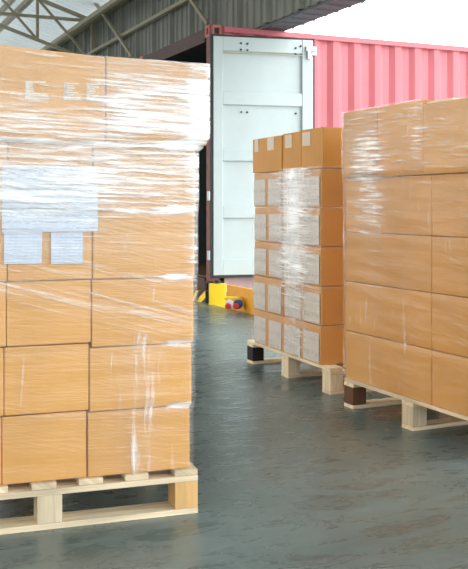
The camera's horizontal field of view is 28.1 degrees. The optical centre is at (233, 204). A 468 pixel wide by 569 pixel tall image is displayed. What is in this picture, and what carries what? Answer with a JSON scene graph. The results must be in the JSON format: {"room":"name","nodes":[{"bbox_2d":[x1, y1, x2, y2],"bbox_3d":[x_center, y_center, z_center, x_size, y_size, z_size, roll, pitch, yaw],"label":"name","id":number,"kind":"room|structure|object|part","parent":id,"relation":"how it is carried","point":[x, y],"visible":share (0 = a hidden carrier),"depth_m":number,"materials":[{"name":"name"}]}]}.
{"room":"distribution center","nodes":[
{"label":"distribution center","id":0,"kind":"room"},
{"bbox_2d":[0,0,109,48],"bbox_3d":[-9.034,-5.961,11.670,17.224,5.546,41.970,0,0,-24],"label":"ceiling","id":1,"kind":"structure","parent":0,"point":[49,30],"depth_m":18.19,"materials":[{"name":"grey metal"}]},
{"bbox_2d":[0,0,15,15],"bbox_3d":[-8.755,-5.754,11.810,12.860,4.196,40.000,0,0,-24],"label":"trim","id":2,"kind":"structure","parent":1,"relation":"attached to","point":[3,8],"depth_m":17.42,"materials":[{"name":"metal"}]},
{"bbox_2d":[54,0,324,58],"bbox_3d":[-1.352,-2.630,14.037,0.064,1.300,36.084,0,0,-24],"label":"wall","id":3,"kind":"structure","parent":0,"point":[184,21],"depth_m":12.96,"materials":[{"name":"grey metal"}]},
{"bbox_2d":[0,0,33,32],"bbox_3d":[-2.534,-3.355,13.468,0.085,0.090,36.000,0,0,-24],"label":"trim","id":4,"kind":"structure","parent":3,"relation":"attached to","point":[24,4],"depth_m":16.02,"materials":[{"name":"metal"}]},
{"bbox_2d":[0,0,94,55],"bbox_3d":[-8.404,-4.719,13.824,13.129,5.419,0.068,0,0,-24],"label":"trim","id":5,"kind":"structure","parent":3,"relation":"attached to","point":[37,16],"depth_m":16.10,"materials":[{"name":"metal"}]},
{"bbox_2d":[40,0,129,50],"bbox_3d":[-1.573,-3.130,13.893,0.461,0.300,36.036,0,0,-24],"label":"trim","id":6,"kind":"structure","parent":3,"relation":"attached to","point":[110,6],"depth_m":15.64,"materials":[{"name":"metal"}]},
{"bbox_2d":[87,0,189,54],"bbox_3d":[-1.395,-2.675,13.972,0.072,0.050,36.000,0,0,-24],"label":"trim","id":7,"kind":"structure","parent":3,"relation":"attached to","point":[179,3],"depth_m":13.82,"materials":[{"name":"metal"}]},
{"bbox_2d":[94,0,209,56],"bbox_3d":[-1.442,-2.974,13.917,0.046,1.583,5.590,0,0,-24],"label":"trim","id":8,"kind":"structure","parent":3,"relation":"attached to","point":[196,7],"depth_m":14.37,"materials":[{"name":"metal"}]},
{"bbox_2d":[256,0,366,31],"bbox_3d":[-1.167,-2.022,14.073,0.290,0.175,36.000,0,0,-24],"label":"trim","id":9,"kind":"structure","parent":3,"relation":"attached to","point":[327,7],"depth_m":9.58,"materials":[{"name":"grey paint"}]},
{"bbox_2d":[0,301,467,568],"bbox_3d":[-9.626,1.650,11.424,15.940,1.200,42.000,0,0,-24],"label":"floor","id":10,"kind":"structure","parent":0,"point":[291,476],"depth_m":3.46,"materials":[{"name":"concrete"}]},
{"bbox_2d":[0,462,197,534],"bbox_3d":[-0.790,0.976,3.597,1.000,0.149,1.200,0,0,-19],"label":"wooden pallet","id":11,"kind":"object","parent":10,"relation":"on","point":[182,482],"visible":0.34,"depth_m":3.10,"materials":[{"name":"brown wood"}]},
{"bbox_2d":[0,417,0,484],"bbox_3d":[-0.935,0.791,3.131,0.278,0.218,0.372,0,0,-19],"label":"carton","id":12,"kind":"object","parent":11,"relation":"on","point":[0,417],"visible":1,"depth_m":3.00,"materials":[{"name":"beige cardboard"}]},
{"bbox_2d":[0,347,2,415],"bbox_3d":[-0.929,0.569,3.134,0.278,0.220,0.372,0,0,-19],"label":"carton","id":13,"kind":"object","parent":12,"relation":"on","point":[1,348],"visible":0.92,"depth_m":3.00,"materials":[{"name":"beige cardboard"}]},
{"bbox_2d":[0,281,5,346],"bbox_3d":[-0.922,0.352,3.136,0.277,0.207,0.371,0,0,-19],"label":"carton","id":14,"kind":"object","parent":13,"relation":"on","point":[2,286],"visible":0.93,"depth_m":3.00,"materials":[{"name":"beige cardboard"}]},
{"bbox_2d":[0,212,6,280],"bbox_3d":[-0.919,0.134,3.137,0.277,0.224,0.371,0,0,-19],"label":"carton","id":15,"kind":"object","parent":14,"relation":"on","point":[3,267],"visible":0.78,"depth_m":3.00,"materials":[{"name":"beige cardboard"}]},
{"bbox_2d":[0,143,6,209],"bbox_3d":[-0.916,-0.091,3.138,0.278,0.219,0.372,0,0,-19],"label":"carton","id":16,"kind":"object","parent":15,"relation":"on","point":[3,149],"visible":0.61,"depth_m":3.00,"materials":[{"name":"beige cardboard"}]},
{"bbox_2d":[0,410,85,484],"bbox_3d":[-0.675,0.791,3.222,0.279,0.219,0.370,0,0,-19],"label":"carton","id":17,"kind":"object","parent":11,"relation":"on","point":[37,447],"visible":0.76,"depth_m":3.05,"materials":[{"name":"beige cardboard"}]},
{"bbox_2d":[3,343,88,415],"bbox_3d":[-0.668,0.569,3.225,0.278,0.220,0.370,0,0,-19],"label":"carton","id":18,"kind":"object","parent":17,"relation":"on","point":[49,378],"visible":0.77,"depth_m":3.05,"materials":[{"name":"beige cardboard"}]},
{"bbox_2d":[4,279,90,345],"bbox_3d":[-0.662,0.352,3.227,0.279,0.207,0.370,0,0,-19],"label":"carton","id":19,"kind":"object","parent":18,"relation":"on","point":[33,317],"visible":0.73,"depth_m":3.05,"materials":[{"name":"beige cardboard"}]},
{"bbox_2d":[7,232,91,280],"bbox_3d":[-0.659,0.134,3.228,0.279,0.224,0.370,0,0,-19],"label":"carton","id":20,"kind":"object","parent":19,"relation":"on","point":[45,270],"visible":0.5,"depth_m":3.05,"materials":[{"name":"beige cardboard"}]},
{"bbox_2d":[7,143,91,166],"bbox_3d":[-0.656,-0.091,3.229,0.277,0.219,0.369,0,0,-19],"label":"carton","id":21,"kind":"object","parent":20,"relation":"on","point":[53,152],"visible":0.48,"depth_m":3.05,"materials":[{"name":"beige cardboard"}]},
{"bbox_2d":[0,45,104,143],"bbox_3d":[-0.660,-0.359,3.223,0.370,0.312,0.377,0,0,-19],"label":"carton","id":22,"kind":"object","parent":21,"relation":"on","point":[32,73],"visible":0.8,"depth_m":3.05,"materials":[{"name":"beige cardboard"}]},
{"bbox_2d":[51,232,82,263],"bbox_3d":[-0.546,0.141,3.062,0.104,0.103,0.002,0,0,-19],"label":"paper label","id":23,"kind":"object","parent":20,"relation":"attached to","point":[66,247],"visible":1,"depth_m":3.06,"materials":[{"name":"white paper"}]},
{"bbox_2d":[0,60,209,473],"bbox_3d":[-0.734,0.194,3.604,0.991,1.409,1.176,0,0,-19],"label":"film","id":24,"kind":"object","parent":11,"relation":"on","point":[197,130],"visible":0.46,"depth_m":3.12,"materials":[{"name":"white"}]},
{"bbox_2d":[4,232,41,263],"bbox_3d":[-0.680,0.139,3.017,0.120,0.101,0.002,0,0,-19],"label":"paper label","id":25,"kind":"object","parent":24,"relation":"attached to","point":[19,247],"visible":1,"depth_m":3.02,"materials":[{"name":"white paper"}]},
{"bbox_2d":[2,166,97,231],"bbox_3d":[-0.596,-0.019,3.045,0.309,0.214,0.002,0,0,-19],"label":"paper form","id":26,"kind":"object","parent":24,"relation":"attached to","point":[20,219],"visible":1,"depth_m":3.04,"materials":[{"name":"white paper"}]},
{"bbox_2d":[85,406,189,476],"bbox_3d":[-0.377,0.793,3.323,0.356,0.214,0.373,0,0,-19],"label":"carton","id":27,"kind":"object","parent":11,"relation":"on","point":[162,432],"visible":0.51,"depth_m":3.15,"materials":[{"name":"beige cardboard"}]},
{"bbox_2d":[88,342,190,410],"bbox_3d":[-0.371,0.579,3.325,0.356,0.210,0.372,0,0,-19],"label":"carton","id":28,"kind":"object","parent":27,"relation":"on","point":[124,376],"visible":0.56,"depth_m":3.15,"materials":[{"name":"beige cardboard"}]},
{"bbox_2d":[87,277,192,346],"bbox_3d":[-0.364,0.359,3.327,0.357,0.222,0.374,0,0,-19],"label":"carton","id":29,"kind":"object","parent":28,"relation":"on","point":[119,320],"visible":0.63,"depth_m":3.15,"materials":[{"name":"beige cardboard"}]},
{"bbox_2d":[92,211,193,278],"bbox_3d":[-0.361,0.134,3.328,0.356,0.224,0.373,0,0,-19],"label":"carton","id":30,"kind":"object","parent":29,"relation":"on","point":[154,244],"visible":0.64,"depth_m":3.15,"materials":[{"name":"beige cardboard"}]},
{"bbox_2d":[92,145,194,210],"bbox_3d":[-0.358,-0.091,3.329,0.358,0.219,0.375,0,0,-19],"label":"carton","id":31,"kind":"object","parent":30,"relation":"on","point":[183,194],"visible":0.55,"depth_m":3.15,"materials":[{"name":"beige cardboard"}]},
{"bbox_2d":[105,57,205,146],"bbox_3d":[-0.320,-0.349,3.339,0.351,0.290,0.377,0,0,-19],"label":"carton","id":32,"kind":"object","parent":31,"relation":"on","point":[135,68],"visible":0.47,"depth_m":3.15,"materials":[{"name":"beige cardboard"}]},
{"bbox_2d":[193,289,204,301],"bbox_3d":[-0.643,0.990,10.768,0.081,0.120,1.470,0,0,-24],"label":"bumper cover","id":33,"kind":"object","parent":10,"relation":"on","point":[198,295],"visible":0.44,"depth_m":10.11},
{"bbox_2d":[208,280,225,307],"bbox_3d":[-0.177,1.044,9.909,0.185,0.511,0.144,0,0,-6],"label":"guard","id":34,"kind":"object","parent":10,"relation":"attached to","point":[217,290],"visible":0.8,"depth_m":9.85,"materials":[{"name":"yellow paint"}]},
{"bbox_2d":[227,284,254,314],"bbox_3d":[0.153,1.058,9.153,0.051,0.485,1.000,0,0,-24],"label":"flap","id":35,"kind":"object","parent":10,"relation":"attached to","point":[246,295],"visible":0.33,"depth_m":9.20,"materials":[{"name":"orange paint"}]},
{"bbox_2d":[224,296,242,308],"bbox_3d":[-0.004,0.963,9.210,0.180,0.115,0.121,0,0,8],"label":"coupling","id":36,"kind":"object","parent":35,"relation":"attached to","point":[230,303],"visible":1,"depth_m":9.17,"materials":[{"name":"plastic"}]},
{"bbox_2d":[247,339,372,394],"bbox_3d":[0.773,0.976,5.903,1.000,0.149,1.180,0,0,-22],"label":"wooden pallet","id":37,"kind":"object","parent":10,"relation":"on","point":[332,374],"visible":0.29,"depth_m":5.68,"materials":[{"name":"brown wood"}]},
{"bbox_2d":[254,309,283,351],"bbox_3d":[0.387,0.791,5.998,0.374,0.219,0.447,0,0,-22],"label":"carton","id":38,"kind":"object","parent":37,"relation":"on","point":[268,327],"visible":0.39,"depth_m":5.92,"materials":[{"name":"orange cardboard"}]},
{"bbox_2d":[254,275,283,315],"bbox_3d":[0.385,0.569,5.997,0.380,0.219,0.450,0,0,-22],"label":"carton","id":39,"kind":"object","parent":38,"relation":"on","point":[268,296],"visible":0.38,"depth_m":5.90,"materials":[{"name":"orange cardboard"}]},
{"bbox_2d":[254,241,283,278],"bbox_3d":[0.387,0.347,5.998,0.372,0.219,0.446,0,0,-22],"label":"carton","id":40,"kind":"object","parent":39,"relation":"on","point":[266,254],"visible":0.41,"depth_m":5.93,"materials":[{"name":"orange cardboard"}]},
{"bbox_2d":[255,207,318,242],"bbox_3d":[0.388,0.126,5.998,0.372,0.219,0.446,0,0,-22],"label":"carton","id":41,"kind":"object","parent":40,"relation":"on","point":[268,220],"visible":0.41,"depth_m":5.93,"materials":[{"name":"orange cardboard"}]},
{"bbox_2d":[254,171,283,206],"bbox_3d":[0.386,-0.096,5.997,0.379,0.219,0.449,0,0,-22],"label":"carton","id":42,"kind":"object","parent":41,"relation":"on","point":[267,193],"visible":0.47,"depth_m":5.91,"materials":[{"name":"orange cardboard"}]},
{"bbox_2d":[253,135,282,172],"bbox_3d":[0.382,-0.318,5.996,0.387,0.219,0.449,0,0,-22],"label":"carton","id":43,"kind":"object","parent":42,"relation":"on","point":[267,152],"visible":0.32,"depth_m":5.89,"materials":[{"name":"orange cardboard"}]},
{"bbox_2d":[275,168,315,350],"bbox_3d":[0.736,0.340,5.867,0.941,1.119,0.968,0,0,-22],"label":"film","id":44,"kind":"object","parent":37,"relation":"on","point":[292,209],"visible":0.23,"depth_m":5.55,"materials":[{"name":"white"}]},
{"bbox_2d":[283,316,345,364],"bbox_3d":[0.606,0.791,5.574,0.468,0.219,0.509,0,0,-22],"label":"carton","id":45,"kind":"object","parent":37,"relation":"on","point":[322,345],"visible":0.47,"depth_m":5.32,"materials":[{"name":"orange cardboard"}]},
{"bbox_2d":[284,280,344,325],"bbox_3d":[0.609,0.569,5.575,0.464,0.219,0.511,0,0,-22],"label":"carton","id":46,"kind":"object","parent":45,"relation":"on","point":[321,305],"visible":0.45,"depth_m":5.31,"materials":[{"name":"orange cardboard"}]},
{"bbox_2d":[283,244,345,285],"bbox_3d":[0.607,0.347,5.574,0.468,0.219,0.511,0,0,-22],"label":"carton","id":47,"kind":"object","parent":46,"relation":"on","point":[328,267],"visible":0.52,"depth_m":5.30,"materials":[{"name":"orange cardboard"}]},
{"bbox_2d":[283,208,348,246],"bbox_3d":[0.606,0.126,5.574,0.467,0.219,0.509,0,0,-22],"label":"carton","id":48,"kind":"object","parent":47,"relation":"on","point":[329,228],"visible":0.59,"depth_m":5.29,"materials":[{"name":"orange cardboard"}]},
{"bbox_2d":[283,168,350,206],"bbox_3d":[0.607,-0.096,5.574,0.467,0.219,0.510,0,0,-22],"label":"carton","id":49,"kind":"object","parent":48,"relation":"on","point":[330,189],"visible":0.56,"depth_m":5.29,"materials":[{"name":"orange cardboard"}]},
{"bbox_2d":[283,131,300,170],"bbox_3d":[0.514,-0.321,5.680,0.376,0.225,0.242,0,0,-24],"label":"carton","id":50,"kind":"object","parent":49,"relation":"on","point":[291,141],"visible":0.38,"depth_m":5.59,"materials":[{"name":"orange cardboard"}]},
{"bbox_2d":[301,127,343,169],"bbox_3d":[0.655,-0.324,5.464,0.460,0.231,0.268,0,0,-24],"label":"carton","id":51,"kind":"object","parent":49,"relation":"on","point":[321,147],"visible":0.42,"depth_m":5.30,"materials":[{"name":"orange cardboard"}]},
{"bbox_2d":[344,378,467,430],"bbox_3d":[1.264,0.976,4.592,1.000,0.149,1.120,0,0,-25],"label":"wooden pallet","id":52,"kind":"object","parent":10,"relation":"on","point":[414,412],"visible":0.58,"depth_m":4.45,"materials":[{"name":"brown wood"}]},
{"bbox_2d":[345,330,432,404],"bbox_3d":[0.938,0.776,4.639,0.458,0.248,0.741,0,0,-25],"label":"carton","id":53,"kind":"object","parent":52,"relation":"on","point":[404,369],"visible":0.59,"depth_m":4.50,"materials":[{"name":"brown cardboard"}]},
{"bbox_2d":[345,281,432,348],"bbox_3d":[0.938,0.523,4.639,0.457,0.253,0.740,0,0,-25],"label":"carton","id":54,"kind":"object","parent":53,"relation":"on","point":[402,315],"visible":0.72,"depth_m":4.50,"materials":[{"name":"brown cardboard"}]},
{"bbox_2d":[346,232,432,291],"bbox_3d":[0.938,0.267,4.639,0.455,0.253,0.739,0,0,-25],"label":"carton","id":55,"kind":"object","parent":54,"relation":"on","point":[404,261],"visible":0.64,"depth_m":4.50,"materials":[{"name":"brown cardboard"}]},
{"bbox_2d":[346,175,431,234],"bbox_3d":[0.938,0.001,4.639,0.455,0.273,0.740,0,0,-25],"label":"carton","id":56,"kind":"object","parent":55,"relation":"on","point":[404,202],"visible":0.77,"depth_m":4.49,"materials":[{"name":"brown cardboard"}]},
{"bbox_2d":[344,107,377,178],"bbox_3d":[0.844,-0.309,4.830,0.467,0.341,0.322,0,0,-25],"label":"carton","id":57,"kind":"object","parent":56,"relation":"on","point":[368,118],"visible":0.34,"depth_m":4.73,"materials":[{"name":"brown cardboard"}]},
{"bbox_2d":[378,100,434,176],"bbox_3d":[0.989,-0.309,4.518,0.467,0.341,0.377,0,0,-25],"label":"carton","id":58,"kind":"object","parent":56,"relation":"on","point":[396,124],"visible":0.56,"depth_m":4.40,"materials":[{"name":"brown cardboard"}]},
{"bbox_2d":[349,107,428,285],"bbox_3d":[1.233,0.207,4.535,0.942,1.384,1.200,0,0,-25],"label":"film","id":59,"kind":"object","parent":52,"relation":"on","point":[364,154],"visible":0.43,"depth_m":4.64,"materials":[{"name":"white"}]},
{"bbox_2d":[432,350,467,415],"bbox_3d":[1.182,0.776,4.114,0.455,0.248,0.424,0,0,-25],"label":"carton","id":60,"kind":"object","parent":52,"relation":"on","point":[449,371],"visible":0.87,"depth_m":4.09,"materials":[{"name":"brown cardboard"}]},
{"bbox_2d":[432,293,467,356],"bbox_3d":[1.182,0.523,4.114,0.456,0.253,0.425,0,0,-25],"label":"carton","id":61,"kind":"object","parent":60,"relation":"on","point":[449,312],"visible":0.9,"depth_m":4.09,"materials":[{"name":"brown cardboard"}]},
{"bbox_2d":[432,236,467,296],"bbox_3d":[1.182,0.267,4.114,0.454,0.253,0.424,0,0,-25],"label":"carton","id":62,"kind":"object","parent":61,"relation":"on","point":[449,253],"visible":0.91,"depth_m":4.09,"materials":[{"name":"brown cardboard"}]},
{"bbox_2d":[432,173,467,236],"bbox_3d":[1.182,0.001,4.114,0.456,0.273,0.425,0,0,-25],"label":"carton","id":63,"kind":"object","parent":62,"relation":"on","point":[449,191],"visible":1,"depth_m":4.09,"materials":[{"name":"brown cardboard"}]},
{"bbox_2d":[423,97,467,174],"bbox_3d":[1.169,-0.304,4.131,0.464,0.331,0.506,0,0,-25],"label":"carton","id":64,"kind":"object","parent":63,"relation":"on","point":[445,141],"visible":0.96,"depth_m":4.10,"materials":[{"name":"brown cardboard"}]},
{"label":"outside","id":65,"kind":"structure","parent":0,"visible":0},
{"bbox_3d":[7.390,2.350,29.886,150.000,0.200,150.000,0,0,-24],"label":"trim","id":66,"kind":"structure","parent":65,"visible":0},
{"bbox_2d":[205,292,226,302],"bbox_3d":[2.178,1.603,12.512,5.710,1.295,2.340,0,0,-24],"label":"chassis","id":67,"kind":"object","parent":66,"relation":"on","point":[206,293],"visible":0.02,"depth_m":11.10,"materials":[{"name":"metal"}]},
{"bbox_2d":[139,24,467,292],"bbox_3d":[2.054,-0.500,12.354,6.143,2.900,2.963,0,0,-24],"label":"shipping container","id":68,"kind":"object","parent":67,"relation":"on","point":[263,83],"visible":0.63,"depth_m":10.30,"materials":[{"name":"metal"}]},
{"bbox_3d":[-0.708,0.875,11.236,0.100,0.150,2.140,0,0,-24],"label":"door sill","id":69,"kind":"part","parent":68,"relation":"part of","materials":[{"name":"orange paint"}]},
{"bbox_3d":[-0.229,-0.500,10.179,0.110,2.660,0.110,0,0,-24],"label":"corner post","id":70,"kind":"part","parent":68,"relation":"part of","materials":[{"name":"metal"}]},
{"bbox_3d":[2.501,0.870,11.348,5.720,0.160,0.050,0,0,-24],"label":"rail","id":71,"kind":"part","parent":68,"relation":"part of","materials":[{"name":"pink metal"}]},
{"bbox_3d":[0.321,-0.531,10.219,1.130,2.574,0.050,0,0,-14],"label":"door","id":72,"kind":"part","parent":68,"relation":"part of","materials":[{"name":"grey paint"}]},
{"bbox_3d":[2.499,-1.910,11.353,5.720,0.060,0.060,0,0,-24],"label":"rail","id":73,"kind":"part","parent":68,"relation":"part of","materials":[{"name":"metal"}]},
{"bbox_3d":[2.513,-0.545,11.368,5.818,2.670,0.041,0,0,-24],"label":"panel","id":74,"kind":"part","parent":68,"relation":"part of","materials":[{"name":"red paint"}]}
]}

